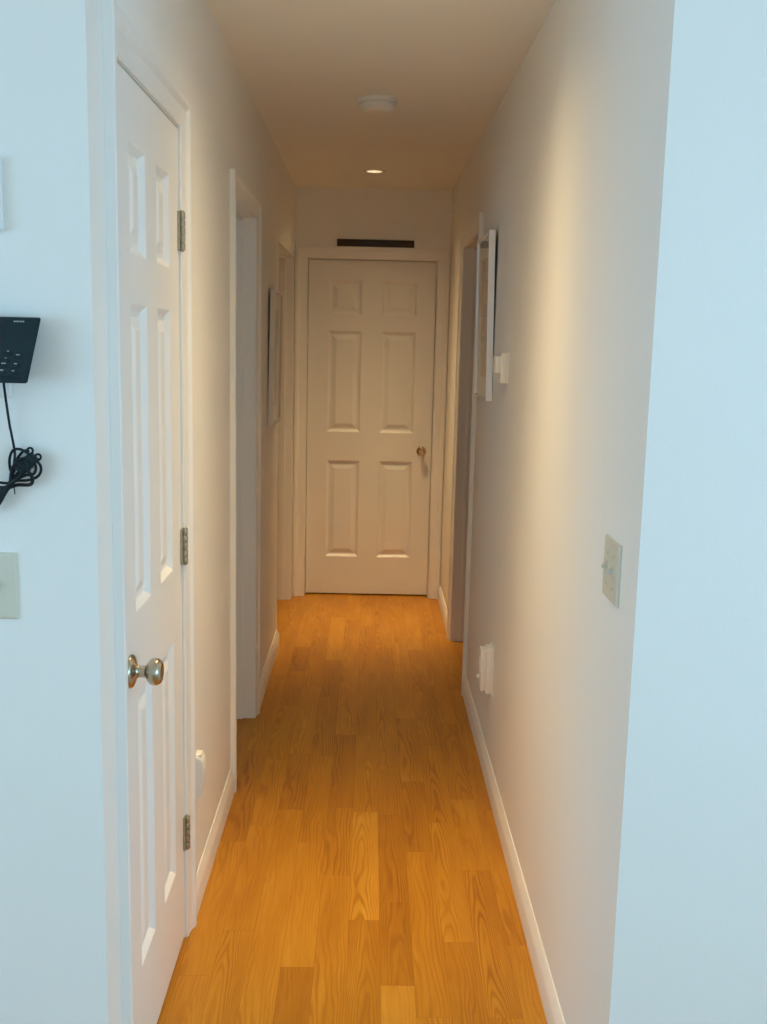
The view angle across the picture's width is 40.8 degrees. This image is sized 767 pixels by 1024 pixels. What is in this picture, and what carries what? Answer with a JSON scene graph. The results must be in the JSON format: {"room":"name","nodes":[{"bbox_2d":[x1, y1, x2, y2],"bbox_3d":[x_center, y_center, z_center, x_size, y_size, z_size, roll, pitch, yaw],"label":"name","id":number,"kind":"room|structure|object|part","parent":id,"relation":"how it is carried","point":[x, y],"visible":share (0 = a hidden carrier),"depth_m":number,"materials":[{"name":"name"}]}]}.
{"room":"home hallway","nodes":[
{"label":"home hallway","id":0,"kind":"room"},
{"bbox_2d":[11,0,294,1023],"bbox_3d":[-0.572,-0.331,4.032,0.115,2.448,4.622,1,9,-1],"label":"wall","id":1,"kind":"structure","parent":0,"point":[58,44],"depth_m":1.83,"materials":[{"name":"paint"}]},
{"bbox_2d":[102,0,196,1023],"bbox_3d":[-0.544,0.130,2.251,0.134,2.116,0.752,1,9,-1],"label":"door frame","id":2,"kind":"structure","parent":1,"relation":"attached to","point":[123,45],"depth_m":1.97,"materials":[{"name":"paint"}]},
{"bbox_2d":[117,63,189,1023],"bbox_3d":[-0.483,0.162,2.263,0.100,2.031,0.620,1,9,-1],"label":"door","id":3,"kind":"structure","parent":1,"relation":"in","point":[152,230],"depth_m":2.23,"materials":[{"name":"paint"}]},
{"bbox_3d":[-0.465,0.313,2.022,0.065,0.067,0.067,1,9,-1],"label":"knob","id":4,"kind":"part","parent":3,"relation":"part of","materials":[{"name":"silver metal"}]},
{"bbox_2d":[196,750,205,799],"bbox_3d":[-0.497,0.711,2.792,0.025,0.126,0.054,1,9,-1],"label":"plug","id":5,"kind":"object","parent":1,"relation":"attached to","point":[200,756],"visible":0.88,"depth_m":2.77,"materials":[{"name":"white plastic"}]},
{"bbox_2d":[197,769,233,915],"bbox_3d":[-0.521,1.003,3.190,0.014,0.090,0.809,1,9,-1],"label":"baseboard","id":6,"kind":"structure","parent":1,"relation":"attached to","point":[211,847],"depth_m":3.15,"materials":[{"name":"paint"}]},
{"bbox_2d":[230,169,261,792],"bbox_3d":[-0.563,-0.118,3.820,0.134,2.095,0.794,1,9,-1],"label":"door frame","id":7,"kind":"structure","parent":1,"relation":"attached to","point":[245,206],"depth_m":4.06,"materials":[{"name":"paint"}]},
{"bbox_2d":[260,629,278,706],"bbox_3d":[-0.541,0.728,4.858,0.014,0.090,0.970,1,9,-1],"label":"baseboard","id":8,"kind":"structure","parent":1,"relation":"attached to","point":[268,666],"depth_m":4.83,"materials":[{"name":"paint"}]},
{"bbox_2d":[268,289,282,426],"bbox_3d":[-0.499,-0.714,4.779,0.034,0.605,0.395,1,9,-1],"label":"framed picture","id":9,"kind":"object","parent":1,"relation":"attached to","point":[276,297],"visible":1,"depth_m":4.70,"materials":[{"name":"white wood"}]},
{"bbox_3d":[-0.495,-0.714,4.779,0.012,0.584,0.374,1,9,-1],"label":"glass","id":10,"kind":"part","parent":9,"relation":"part of","materials":[{"name":"glass"}]},
{"bbox_2d":[276,238,293,628],"bbox_3d":[-0.595,-0.403,5.664,0.115,2.056,0.987,1,9,-1],"label":"door frame","id":11,"kind":"structure","parent":1,"relation":"attached to","point":[286,257],"depth_m":6.13,"materials":[{"name":"paint"}]},
{"bbox_2d":[157,592,546,1023],"bbox_3d":[-0.213,1.169,2.522,5.100,0.004,10.800,1,9,-1],"label":"floor","id":12,"kind":"structure","parent":0,"point":[359,874],"depth_m":3.20,"materials":[{"name":"brown wood"}]},
{"bbox_2d":[292,186,452,595],"bbox_3d":[-0.082,-0.687,6.264,0.918,2.448,0.115,1,9,-1],"label":"wall","id":13,"kind":"structure","parent":0,"point":[323,215],"depth_m":6.04,"materials":[{"name":"paint"}]},
{"bbox_2d":[306,259,436,594],"bbox_3d":[-0.085,-0.489,6.280,0.759,2.031,0.097,1,9,-1],"label":"door","id":14,"kind":"structure","parent":13,"relation":"in","point":[371,324],"depth_m":6.29,"materials":[{"name":"paint"}]},
{"bbox_3d":[0.231,-0.367,6.287,0.059,0.059,0.062,1,9,-1],"label":"knob","id":15,"kind":"part","parent":14,"relation":"part of","materials":[{"name":"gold metal"}]},
{"bbox_2d":[293,245,449,598],"bbox_3d":[-0.085,-0.522,6.281,0.906,2.114,0.134,1,9,-1],"label":"door frame","id":16,"kind":"structure","parent":13,"relation":"attached to","point":[304,253],"depth_m":6.19,"materials":[{"name":"paint"}]},
{"bbox_2d":[337,239,413,247],"bbox_3d":[-0.046,-1.576,6.050,0.453,0.041,0.016,1,9,-1],"label":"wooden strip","id":17,"kind":"object","parent":16,"relation":"on","point":[340,242],"visible":1,"depth_m":6.04,"materials":[{"name":"brown wood"}]},
{"bbox_2d":[205,0,555,189],"bbox_3d":[-0.157,-1.258,2.122,5.100,0.020,10.800,1,9,-1],"label":"ceiling","id":18,"kind":"structure","parent":0,"point":[448,66],"depth_m":3.45,"materials":[{"name":"paint"}]},
{"bbox_2d":[363,169,385,172],"bbox_3d":[-0.046,-1.822,5.387,0.123,0.087,0.123,1,9,-1],"label":"recessed light","id":19,"kind":"object","parent":18,"relation":"in","point":[365,170],"visible":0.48,"depth_m":5.41,"materials":[{"name":"beige"}]},
{"bbox_2d":[357,95,396,113],"bbox_3d":[-0.024,-1.498,3.807,0.150,0.047,0.150,1,9,-1],"label":"smoke detector","id":20,"kind":"object","parent":18,"relation":"attached to","point":[371,104],"visible":1,"depth_m":3.76,"materials":[{"name":"plastic"}]},
{"bbox_2d":[0,0,766,1023],"bbox_3d":[-0.179,0.046,1.801,5.100,2.448,0.143,1,9,-1],"label":"wall","id":21,"kind":"structure","parent":0,"point":[721,975],"depth_m":1.78,"materials":[{"name":"paint"}]},
{"bbox_2d":[0,158,3,231],"bbox_3d":[-0.668,-0.509,1.650,0.116,0.116,0.018,1,9,-1],"label":"wall control","id":22,"kind":"object","parent":21,"relation":"attached to","point":[1,181],"visible":1,"depth_m":1.65,"materials":[{"name":"plastic"}]},
{"bbox_2d":[0,383,11,397],"bbox_3d":[-0.673,-0.252,1.698,0.116,0.125,0.006,1,9,-1],"label":"phone jack","id":23,"kind":"object","parent":21,"relation":"attached to","point":[8,386],"visible":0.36,"depth_m":1.71,"materials":[{"name":"white plastic"}]},
{"bbox_2d":[0,552,18,618],"bbox_3d":[-0.683,0.127,1.755,0.116,0.116,0.018,1,9,-1],"label":"light switch","id":24,"kind":"object","parent":21,"relation":"attached to","point":[9,597],"visible":1,"depth_m":1.76,"materials":[{"name":"beige plastic"}]},
{"bbox_2d":[0,317,40,382],"bbox_3d":[-0.659,-0.263,1.666,0.214,0.105,0.053,1,9,-1],"label":"telephone","id":25,"kind":"object","parent":21,"relation":"attached to","point":[18,335],"visible":1,"depth_m":1.65,"materials":[{"name":"black plastic"}]},
{"bbox_2d":[0,383,41,504],"bbox_3d":[-0.611,-0.108,1.706,0.090,0.227,0.026,1,9,-1],"label":"power cord","id":26,"kind":"object","parent":25,"relation":"hanging from","point":[22,465],"visible":0.99,"depth_m":1.71,"materials":[{"name":"black rubber"}]},
{"bbox_2d":[440,0,748,1023],"bbox_3d":[0.461,-0.307,4.035,0.115,2.448,4.650,1,9,-1],"label":"wall","id":27,"kind":"structure","parent":0,"point":[603,174],"depth_m":2.03,"materials":[{"name":"paint"}]},
{"bbox_2d":[438,586,446,633],"bbox_3d":[0.348,0.565,5.976,0.014,0.090,0.830,1,9,-1],"label":"baseboard","id":28,"kind":"structure","parent":27,"relation":"attached to","point":[441,601],"depth_m":5.98,"materials":[{"name":"paint"}]},
{"bbox_2d":[447,212,483,695],"bbox_3d":[0.437,-0.286,4.939,0.134,2.109,0.936,1,9,-1],"label":"door frame","id":29,"kind":"structure","parent":27,"relation":"attached to","point":[465,405],"depth_m":5.29,"materials":[{"name":"paint"}]},
{"bbox_2d":[474,230,495,400],"bbox_3d":[0.394,-0.760,4.040,0.034,0.624,0.440,1,9,-1],"label":"framed picture","id":30,"kind":"object","parent":27,"relation":"attached to","point":[485,272],"visible":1,"depth_m":3.97,"materials":[{"name":"white metal"}]},
{"bbox_3d":[0.390,-0.760,4.040,0.013,0.603,0.419,1,9,-1],"label":"glass","id":31,"kind":"part","parent":30,"relation":"part of","materials":[{"name":"glass"}]},
{"bbox_2d":[476,642,493,696],"bbox_3d":[0.364,0.567,3.718,0.053,0.178,0.082,1,9,-1],"label":"box","id":32,"kind":"object","parent":27,"relation":"attached to","point":[486,654],"visible":1,"depth_m":3.69,"materials":[{"name":"white plastic"}]},
{"bbox_3d":[0.356,0.564,3.718,0.018,0.152,0.060,1,9,-1],"label":"lid","id":33,"kind":"part","parent":32,"relation":"part of","materials":[{"name":"white plastic"}]},
{"bbox_3d":[0.388,0.567,3.719,0.005,0.178,0.082,1,9,-1],"label":"plate","id":34,"kind":"part","parent":32,"relation":"part of","materials":[{"name":"white plastic"}]},
{"bbox_2d":[493,352,508,383],"bbox_3d":[0.395,-0.486,3.480,0.045,0.106,0.086,1,9,-1],"label":"thermostat","id":35,"kind":"object","parent":27,"relation":"attached to","point":[500,362],"visible":1,"depth_m":3.44,"materials":[{"name":"white plastic"}]},
{"bbox_3d":[0.415,-0.486,3.481,0.005,0.106,0.086,1,9,-1],"label":"plate","id":36,"kind":"part","parent":35,"relation":"part of","materials":[{"name":"white plastic"}]},
{"bbox_2d":[463,677,564,1023],"bbox_3d":[0.381,1.009,3.284,0.014,0.090,2.742,1,9,-1],"label":"baseboard","id":37,"kind":"structure","parent":27,"relation":"attached to","point":[549,998],"depth_m":2.93,"materials":[{"name":"paint"}]},
{"bbox_2d":[601,534,622,608],"bbox_3d":[0.419,0.109,1.920,0.018,0.116,0.116,1,9,-1],"label":"light switch","id":38,"kind":"object","parent":27,"relation":"attached to","point":[611,566],"visible":1,"depth_m":1.90,"materials":[{"name":"beige plastic"}]}
]}

